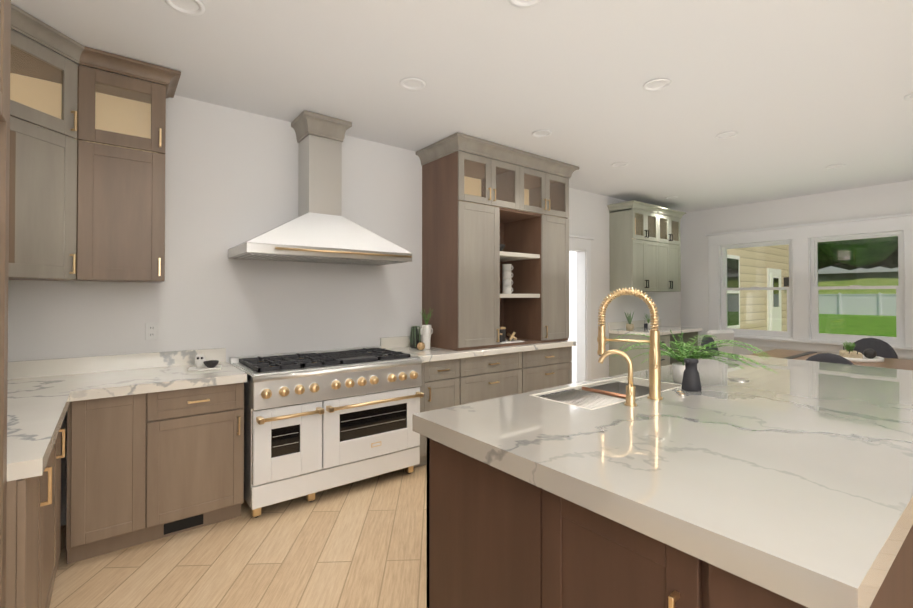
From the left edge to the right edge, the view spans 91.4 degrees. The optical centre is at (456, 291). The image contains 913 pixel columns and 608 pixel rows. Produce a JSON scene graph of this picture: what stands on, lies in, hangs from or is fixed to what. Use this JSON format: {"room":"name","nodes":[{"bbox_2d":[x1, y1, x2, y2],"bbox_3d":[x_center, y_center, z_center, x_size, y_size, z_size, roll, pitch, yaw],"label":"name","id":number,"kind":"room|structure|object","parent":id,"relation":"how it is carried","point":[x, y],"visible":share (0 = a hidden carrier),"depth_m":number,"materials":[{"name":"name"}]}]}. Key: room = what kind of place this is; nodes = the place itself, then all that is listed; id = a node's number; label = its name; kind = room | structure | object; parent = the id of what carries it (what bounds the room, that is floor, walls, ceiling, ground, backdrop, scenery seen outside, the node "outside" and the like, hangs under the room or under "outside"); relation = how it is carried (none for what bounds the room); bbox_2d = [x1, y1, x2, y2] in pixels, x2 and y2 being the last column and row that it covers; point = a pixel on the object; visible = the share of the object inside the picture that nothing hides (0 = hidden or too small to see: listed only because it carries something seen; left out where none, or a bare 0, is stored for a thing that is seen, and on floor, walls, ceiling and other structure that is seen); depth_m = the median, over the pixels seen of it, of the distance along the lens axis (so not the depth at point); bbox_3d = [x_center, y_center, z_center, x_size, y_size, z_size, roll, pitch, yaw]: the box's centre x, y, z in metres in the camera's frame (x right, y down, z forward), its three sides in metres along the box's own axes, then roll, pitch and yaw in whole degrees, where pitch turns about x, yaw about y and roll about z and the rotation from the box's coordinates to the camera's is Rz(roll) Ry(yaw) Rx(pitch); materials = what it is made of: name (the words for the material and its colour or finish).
{"room":"kitchen","nodes":[
{"label":"kitchen","id":0,"kind":"room"},
{"bbox_2d":[49,464,426,607],"bbox_3d":[2.607,1.439,2.139,8.660,0.050,7.300,0,-1,-38],"label":"floor","id":1,"kind":"structure","parent":0,"point":[360,544],"depth_m":2.34,"materials":[{"name":"brown wood"}]},
{"bbox_2d":[0,0,10,607],"bbox_3d":[-1.063,0.012,0.570,0.638,2.775,1.380,0,-1,-38],"label":"tower","id":2,"kind":"object","parent":1,"relation":"on","point":[5,32],"visible":1,"depth_m":1.23,"materials":[{"name":"beige"}]},
{"bbox_2d":[5,468,48,607],"bbox_3d":[-1.634,0.973,1.282,0.617,0.865,0.459,0,-1,-38],"label":"base cabinet","id":3,"kind":"object","parent":1,"relation":"on","point":[27,497],"depth_m":1.32,"materials":[{"name":"brown wood"}]},
{"bbox_2d":[49,436,60,606],"bbox_3d":[-1.898,0.976,1.623,0.617,0.865,0.637,0,-1,-38],"label":"base cabinet","id":4,"kind":"object","parent":1,"relation":"on","point":[55,460],"depth_m":2.01,"materials":[{"name":"brown wood"}]},
{"bbox_2d":[61,424,64,457],"bbox_3d":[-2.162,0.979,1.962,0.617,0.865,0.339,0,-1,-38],"label":"handle","id":5,"kind":"object","parent":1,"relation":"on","point":[62,430],"depth_m":2.04,"materials":[{"name":"gold metal"}]},
{"bbox_2d":[65,392,164,563],"bbox_3d":[-2.004,0.985,2.614,0.391,0.865,0.618,0,-1,-38],"label":"base cabinet","id":6,"kind":"object","parent":1,"relation":"on","point":[155,445],"depth_m":2.37,"materials":[{"name":"brown wood"}]},
{"bbox_2d":[7,372,76,475],"bbox_3d":[-2.037,0.521,1.834,0.652,0.050,1.818,0,-1,-38],"label":"countertop","id":7,"kind":"structure","parent":6,"relation":"on","point":[37,406],"depth_m":1.77,"materials":[{"name":"white stone"}]},
{"bbox_2d":[73,360,246,399],"bbox_3d":[-1.811,0.529,2.743,0.820,0.050,0.658,0,-1,-38],"label":"countertop","id":8,"kind":"structure","parent":6,"relation":"on","point":[130,381],"depth_m":2.59,"materials":[{"name":"white stone"}]},
{"bbox_2d":[187,353,221,371],"bbox_3d":[-1.638,0.452,2.905,0.190,0.106,0.140,0,-1,-26],"label":"tray","id":9,"kind":"object","parent":8,"relation":"on","point":[202,363],"visible":1,"depth_m":2.89,"materials":[{"name":"white ceramic"}]},
{"bbox_2d":[161,384,243,537],"bbox_3d":[-1.723,0.987,2.832,0.563,0.865,0.618,0,-1,-38],"label":"base cabinet","id":10,"kind":"object","parent":1,"relation":"on","point":[202,429],"depth_m":2.63,"materials":[{"name":"brown wood"}]},
{"bbox_2d":[229,346,423,517],"bbox_3d":[-0.947,0.953,3.332,1.220,0.945,0.760,0,-1,-38],"label":"range","id":11,"kind":"object","parent":1,"relation":"on","point":[317,421],"visible":1,"depth_m":3.02,"materials":[{"name":"silver metal"}]},
{"bbox_2d":[414,359,463,467],"bbox_3d":[-0.329,0.997,3.914,0.432,0.865,0.618,0,-1,-38],"label":"base cabinet","id":12,"kind":"object","parent":1,"relation":"on","point":[450,378],"depth_m":3.68,"materials":[{"name":"brown wood"}]},
{"bbox_2d":[464,351,523,403],"bbox_3d":[0.118,1.000,4.260,0.822,0.865,0.618,0,-1,-38],"label":"base cabinet","id":13,"kind":"object","parent":1,"relation":"on","point":[487,377],"depth_m":4.04,"materials":[{"name":"brown wood"}]},
{"bbox_2d":[381,340,575,362],"bbox_3d":[0.288,0.544,4.371,1.968,0.050,0.658,0,-1,-38],"label":"countertop","id":14,"kind":"structure","parent":13,"relation":"on","point":[432,355],"depth_m":3.97,"materials":[{"name":"white stone"}]},
{"bbox_2d":[410,326,420,347],"bbox_3d":[-0.381,0.415,4.109,0.121,0.202,0.103,0,-1,-38],"label":"decorative vase","id":15,"kind":"object","parent":14,"relation":"on","point":[415,337],"visible":0.96,"depth_m":4.08,"materials":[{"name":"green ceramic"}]},
{"bbox_2d":[417,342,424,349],"bbox_3d":[-0.312,0.478,3.920,0.068,0.070,0.067,0,-1,-38],"label":"wood knot","id":16,"kind":"object","parent":14,"relation":"on","point":[420,345],"visible":1,"depth_m":3.90,"materials":[{"name":"brown wood"}]},
{"bbox_2d":[420,310,432,348],"bbox_3d":[-0.268,0.330,4.028,0.135,0.370,0.101,0,-1,-38],"label":"decorative vase","id":17,"kind":"object","parent":14,"relation":"on","point":[425,332],"visible":0.98,"depth_m":4.00,"materials":[{"name":"white ceramic"}]},
{"bbox_2d":[416,132,578,350],"bbox_3d":[0.462,-0.410,4.518,1.655,1.858,0.653,0,-1,-38],"label":"hutch","id":18,"kind":"object","parent":14,"relation":"on","point":[477,210],"visible":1,"depth_m":4.20,"materials":[{"name":"beige wood"}]},
{"bbox_2d":[502,264,512,293],"bbox_3d":[0.527,-0.130,4.551,0.123,0.299,0.091,0,-1,-38],"label":"cup","id":19,"kind":"object","parent":18,"relation":"in","point":[507,280],"visible":0.96,"depth_m":4.50,"materials":[{"name":"white ceramic"}]},
{"bbox_2d":[500,327,524,343],"bbox_3d":[0.487,0.421,4.376,0.320,0.150,0.200,0,-1,-38],"label":"tray","id":20,"kind":"object","parent":18,"relation":"in","point":[503,340],"visible":0.58,"depth_m":4.33,"materials":[{"name":"white ceramic"}]},
{"bbox_2d":[524,347,571,392],"bbox_3d":[0.740,1.005,4.743,0.753,0.865,0.618,0,-1,-38],"label":"base cabinet","id":21,"kind":"object","parent":1,"relation":"on","point":[542,369],"depth_m":4.49,"materials":[{"name":"brown wood"}]},
{"bbox_2d":[608,319,701,375],"bbox_3d":[2.865,0.940,6.379,1.420,1.025,0.638,0,-1,-38],"label":"base cabinet","id":22,"kind":"object","parent":1,"relation":"on","point":[618,364],"visible":0.38,"depth_m":6.10,"materials":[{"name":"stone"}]},
{"bbox_2d":[624,312,633,329],"bbox_3d":[2.390,0.395,6.170,0.144,0.270,0.146,0,-1,-38],"label":"aloe","id":23,"kind":"object","parent":22,"relation":"on","point":[629,326],"visible":1,"depth_m":6.15,"materials":[{"name":"green plant"}]},
{"bbox_2d":[644,314,650,327],"bbox_3d":[2.812,0.426,6.571,0.205,0.216,0.151,0,-1,-38],"label":"plant","id":24,"kind":"object","parent":22,"relation":"on","point":[647,325],"visible":0.96,"depth_m":6.54,"materials":[{"name":"green plant"}]},
{"bbox_2d":[416,397,912,607],"bbox_3d":[1.409,0.982,2.137,2.960,0.865,1.240,0,-1,-38],"label":"kitchen island","id":25,"kind":"object","parent":1,"relation":"on","point":[497,537],"depth_m":1.25,"materials":[{"name":"wood"}]},
{"bbox_2d":[412,354,912,607],"bbox_3d":[1.421,0.517,2.151,3.010,0.065,1.320,0,-1,-38],"label":"island countertop","id":26,"kind":"structure","parent":25,"relation":"on","point":[798,478],"depth_m":1.27,"materials":[{"name":"white stone"}]},
{"bbox_2d":[531,376,681,409],"bbox_3d":[0.765,0.599,2.196,0.808,0.230,0.345,0,-1,-38],"label":"sink","id":27,"kind":"object","parent":26,"relation":"in","point":[665,386],"visible":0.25,"depth_m":2.35,"materials":[{"name":"silver metal"}]},
{"bbox_2d":[539,389,624,408],"bbox_3d":[0.581,0.495,2.054,0.284,0.009,0.317,0,-1,-38],"label":"rack","id":28,"kind":"object","parent":27,"relation":"in","point":[583,398],"visible":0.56,"depth_m":2.06,"materials":[{"name":"silver metal"}]},
{"bbox_2d":[579,381,663,399],"bbox_3d":[0.858,0.546,2.269,0.367,0.129,0.317,0,-1,-38],"label":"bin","id":29,"kind":"object","parent":27,"relation":"in","point":[616,389],"visible":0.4,"depth_m":2.38,"materials":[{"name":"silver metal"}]},
{"bbox_2d":[598,349,636,405],"bbox_3d":[0.697,0.365,1.919,0.092,0.232,0.150,0,-1,-38],"label":"faucet","id":30,"kind":"object","parent":26,"relation":"on","point":[630,394],"visible":1,"depth_m":1.89,"materials":[{"name":"gold metal"}]},
{"bbox_2d":[597,287,662,399],"bbox_3d":[0.803,0.231,2.067,0.157,0.503,0.262,0,-1,-38],"label":"faucet","id":31,"kind":"object","parent":26,"relation":"on","point":[654,371],"visible":1,"depth_m":2.02,"materials":[{"name":"gold metal"}]},
{"bbox_2d":[675,391,685,395],"bbox_3d":[1.059,0.479,2.104,0.037,0.008,0.086,0,-1,16],"label":"button","id":32,"kind":"object","parent":26,"relation":"on","point":[681,393],"depth_m":2.08,"materials":[{"name":"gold metal"}]},
{"bbox_2d":[605,330,777,382],"bbox_3d":[1.264,0.346,2.400,0.734,0.280,0.810,0,-1,-38],"label":"potted plant","id":33,"kind":"object","parent":26,"relation":"on","point":[678,369],"visible":0.94,"depth_m":2.38,"materials":[{"name":"green plant"}]},
{"bbox_2d":[681,358,701,391],"bbox_3d":[1.158,0.408,2.201,0.095,0.152,0.090,0,-1,-38],"label":"vase","id":34,"kind":"object","parent":26,"relation":"on","point":[691,379],"visible":0.98,"depth_m":2.18,"materials":[{"name":"grey ceramic"}]},
{"bbox_2d":[728,377,748,381],"bbox_3d":[1.556,0.484,2.458,0.099,0.004,0.099,0,-1,7],"label":"button","id":35,"kind":"object","parent":26,"relation":"on","point":[733,379],"depth_m":2.45,"materials":[{"name":"silver metal"}]},
{"bbox_2d":[679,330,734,362],"bbox_3d":[3.404,0.977,6.080,0.460,0.946,0.540,0,-1,-18],"label":"dining chair","id":36,"kind":"object","parent":1,"relation":"on","point":[723,334],"visible":0.08,"depth_m":5.85,"materials":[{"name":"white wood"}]},
{"bbox_2d":[701,336,718,356],"bbox_3d":[3.224,0.986,5.312,0.470,0.919,0.492,0,-1,-38],"label":"dining chair","id":37,"kind":"object","parent":1,"relation":"on","point":[706,340],"visible":0.1,"depth_m":5.42,"materials":[{"name":"grey fabric"}]},
{"bbox_2d":[806,353,853,364],"bbox_3d":[3.291,0.973,3.863,0.492,0.919,0.470,0,-1,-38],"label":"dining chair","id":38,"kind":"object","parent":1,"relation":"on","point":[829,358],"visible":0.08,"depth_m":3.71,"materials":[{"name":"grey fabric"}]},
{"bbox_2d":[750,349,912,369],"bbox_3d":[4.137,1.050,4.126,0.938,0.764,2.280,0,-1,-38],"label":"dining table","id":39,"kind":"object","parent":1,"relation":"on","point":[903,364],"visible":0.35,"depth_m":4.48,"materials":[{"name":"brown wood"}]},
{"bbox_2d":[836,342,883,362],"bbox_3d":[3.957,0.582,4.421,0.410,0.184,0.410,0,-1,-38],"label":"tray","id":40,"kind":"object","parent":39,"relation":"on","point":[866,356],"visible":0.98,"depth_m":4.35,"materials":[{"name":"white ceramic"}]},
{"bbox_2d":[852,338,897,358],"bbox_3d":[4.563,0.983,4.950,0.492,0.919,0.470,0,-1,-38],"label":"dining chair","id":41,"kind":"object","parent":1,"relation":"on","point":[881,348],"visible":0.12,"depth_m":5.02,"materials":[{"name":"grey fabric"}]},
{"bbox_2d":[8,95,680,525],"bbox_3d":[0.413,0.050,4.980,8.660,2.780,0.140,0,-1,-38],"label":"wall","id":42,"kind":"structure","parent":0,"point":[230,177],"depth_m":3.37,"materials":[{"name":"white paint"}]},
{"bbox_2d":[8,348,224,379],"bbox_3d":[-2.264,0.455,2.796,1.472,0.099,0.020,0,-1,-38],"label":"backsplash","id":43,"kind":"structure","parent":42,"relation":"attached to","point":[16,369],"depth_m":2.82,"materials":[{"name":"white stone"}]},
{"bbox_2d":[145,322,157,339],"bbox_3d":[-2.038,0.264,2.982,0.070,0.115,0.008,0,-1,-38],"label":"electrical outlet plate","id":44,"kind":"object","parent":42,"relation":"attached to","point":[151,331],"visible":1,"depth_m":2.98,"materials":[{"name":"white plastic"}]},
{"bbox_2d":[228,110,411,265],"bbox_3d":[-1.004,-0.793,3.421,1.240,1.113,0.596,0,-1,-38],"label":"range hood","id":45,"kind":"object","parent":42,"relation":"attached to","point":[319,229],"visible":1,"depth_m":3.41,"materials":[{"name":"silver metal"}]},
{"bbox_2d":[380,335,422,346],"bbox_3d":[-0.508,0.467,4.158,0.448,0.099,0.020,0,-1,-38],"label":"backsplash","id":46,"kind":"structure","parent":42,"relation":"attached to","point":[402,341],"depth_m":4.11,"materials":[{"name":"white stone"}]},
{"bbox_2d":[569,234,593,382],"bbox_3d":[1.369,0.361,5.687,1.040,2.170,0.190,0,-1,-38],"label":"door frame","id":47,"kind":"structure","parent":42,"relation":"attached to","point":[580,246],"depth_m":5.91,"materials":[{"name":"white wood"}]},
{"bbox_2d":[607,200,685,291],"bbox_3d":[2.791,-0.602,6.480,1.450,1.198,0.410,0,-1,-38],"label":"upper cabinet","id":48,"kind":"object","parent":42,"relation":"attached to","point":[645,251],"depth_m":6.20,"materials":[{"name":"beige wood"}]},
{"bbox_2d":[11,0,912,212],"bbox_3d":[1.627,-1.364,3.428,8.660,0.020,10.500,0,-1,-38],"label":"ceiling","id":49,"kind":"structure","parent":0,"point":[798,96],"depth_m":2.80,"materials":[{"name":"white paint"}]},
{"bbox_2d":[164,0,204,15],"bbox_3d":[-1.284,-1.376,2.107,0.162,0.040,0.162,0,-1,40],"label":"recessed light","id":50,"kind":"object","parent":49,"relation":"in","point":[199,11],"depth_m":2.14,"materials":[{"name":"white"}]},
{"bbox_2d":[400,78,425,90],"bbox_3d":[-0.285,-1.369,2.907,0.162,0.040,0.162,0,-1,40],"label":"recessed light","id":51,"kind":"object","parent":49,"relation":"in","point":[402,85],"depth_m":2.90,"materials":[{"name":"white"}]},
{"bbox_2d":[509,0,540,7],"bbox_3d":[0.319,-1.377,2.047,0.162,0.040,0.162,0,-1,40],"label":"recessed light","id":52,"kind":"object","parent":49,"relation":"in","point":[515,3],"depth_m":2.11,"materials":[{"name":"white"}]},
{"bbox_2d":[532,130,551,136],"bbox_3d":[0.725,-1.361,3.792,0.162,0.040,0.162,0,-1,40],"label":"recessed light","id":53,"kind":"object","parent":49,"relation":"in","point":[549,132],"depth_m":3.78,"materials":[{"name":"white"}]},
{"bbox_2d":[611,162,627,166],"bbox_3d":[1.714,-1.353,4.686,0.162,0.040,0.162,0,-1,40],"label":"recessed light","id":54,"kind":"object","parent":49,"relation":"in","point":[626,163],"depth_m":4.69,"materials":[{"name":"white"}]},
{"bbox_2d":[643,79,670,90],"bbox_3d":[1.313,-1.369,2.919,0.162,0.040,0.162,0,-1,40],"label":"recessed light","id":55,"kind":"object","parent":49,"relation":"in","point":[668,81],"depth_m":2.92,"materials":[{"name":"white"}]},
{"bbox_2d":[715,131,737,138],"bbox_3d":[2.318,-1.361,3.826,0.162,0.040,0.162,0,-1,40],"label":"recessed light","id":56,"kind":"object","parent":49,"relation":"in","point":[717,136],"depth_m":3.82,"materials":[{"name":"white"}]},
{"bbox_2d":[825,164,845,168],"bbox_3d":[4.047,-1.352,4.762,0.162,0.040,0.162,0,-1,40],"label":"recessed light","id":57,"kind":"object","parent":49,"relation":"in","point":[843,165],"depth_m":4.76,"materials":[{"name":"white"}]},
{"bbox_2d":[904,93,912,99],"bbox_3d":[3.183,-1.368,3.054,0.162,0.040,0.162,0,-1,40],"label":"recessed light","id":58,"kind":"object","parent":49,"relation":"in","point":[906,97],"depth_m":3.10,"materials":[{"name":"white"}]},
{"bbox_2d":[568,251,576,383],"bbox_3d":[1.190,0.074,7.633,0.100,2.780,3.100,0,-1,-38],"label":"wall","id":59,"kind":"structure","parent":0,"point":[572,302],"depth_m":6.78,"materials":[{"name":"white paint"}]},
{"bbox_2d":[680,180,912,359],"bbox_3d":[5.973,0.048,4.762,0.140,2.780,7.020,0,-1,-38],"label":"wall","id":60,"kind":"structure","parent":0,"point":[895,198],"depth_m":6.59,"materials":[{"name":"white paint"}]},
{"bbox_2d":[705,213,912,357],"bbox_3d":[5.139,-0.068,5.774,0.200,1.730,3.560,0,-1,-38],"label":"window","id":61,"kind":"structure","parent":60,"relation":"in","point":[800,236],"depth_m":6.13,"materials":[{"name":"white"}]},
{"label":"outside","id":62,"kind":"structure","parent":0,"visible":0},
{"bbox_2d":[819,314,896,336],"bbox_3d":[16.434,1.801,25.378,41.680,0.050,140.000,0,-1,-38],"label":"ground","id":63,"kind":"structure","parent":62,"point":[878,321],"depth_m":24.00,"materials":[{"name":"green plant"}]},
{"bbox_2d":[727,245,788,330],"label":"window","id":64,"kind":"structure","parent":63,"relation":"on","point":[782,266],"depth_m":13.30,"materials":[{"name":"beige wood"}]},
{"bbox_2d":[819,293,895,315],"bbox_3d":[31.747,0.985,37.264,0.220,1.800,100.000,0,-1,-38],"label":"fence","id":65,"kind":"object","parent":63,"relation":"on","point":[867,301],"depth_m":36.12,"materials":[{"name":"white plastic"}]},
{"bbox_2d":[818,272,897,293],"bbox_3d":[64.704,-0.957,62.847,80.500,6.150,140.000,0,-1,-38],"label":"hill","id":66,"kind":"structure","parent":63,"relation":"on","point":[852,278],"depth_m":49.48,"materials":[{"name":"green plant"}]},
{"bbox_2d":[818,236,897,269],"bbox_3d":[45.056,-11.695,60.032,22.208,17.874,139.709,0,-1,-38],"label":"trees","id":67,"kind":"object","parent":66,"relation":"on","point":[840,254],"depth_m":50.08,"materials":[{"name":"green plant"}]},
{"bbox_3d":[-0.759,0.000,-0.459,0.140,2.780,7.020,0,-1,-38],"label":"wall","id":68,"kind":"structure","parent":0,"visible":0},
{"bbox_2d":[8,4,180,281],"bbox_3d":[-2.112,-0.714,2.342,1.143,1.290,0.941,0,-1,-38],"label":"upper cabinet","id":69,"kind":"object","parent":68,"relation":"attached to","point":[87,178],"visible":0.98,"depth_m":2.53,"materials":[{"name":"beige wood"}]}
]}

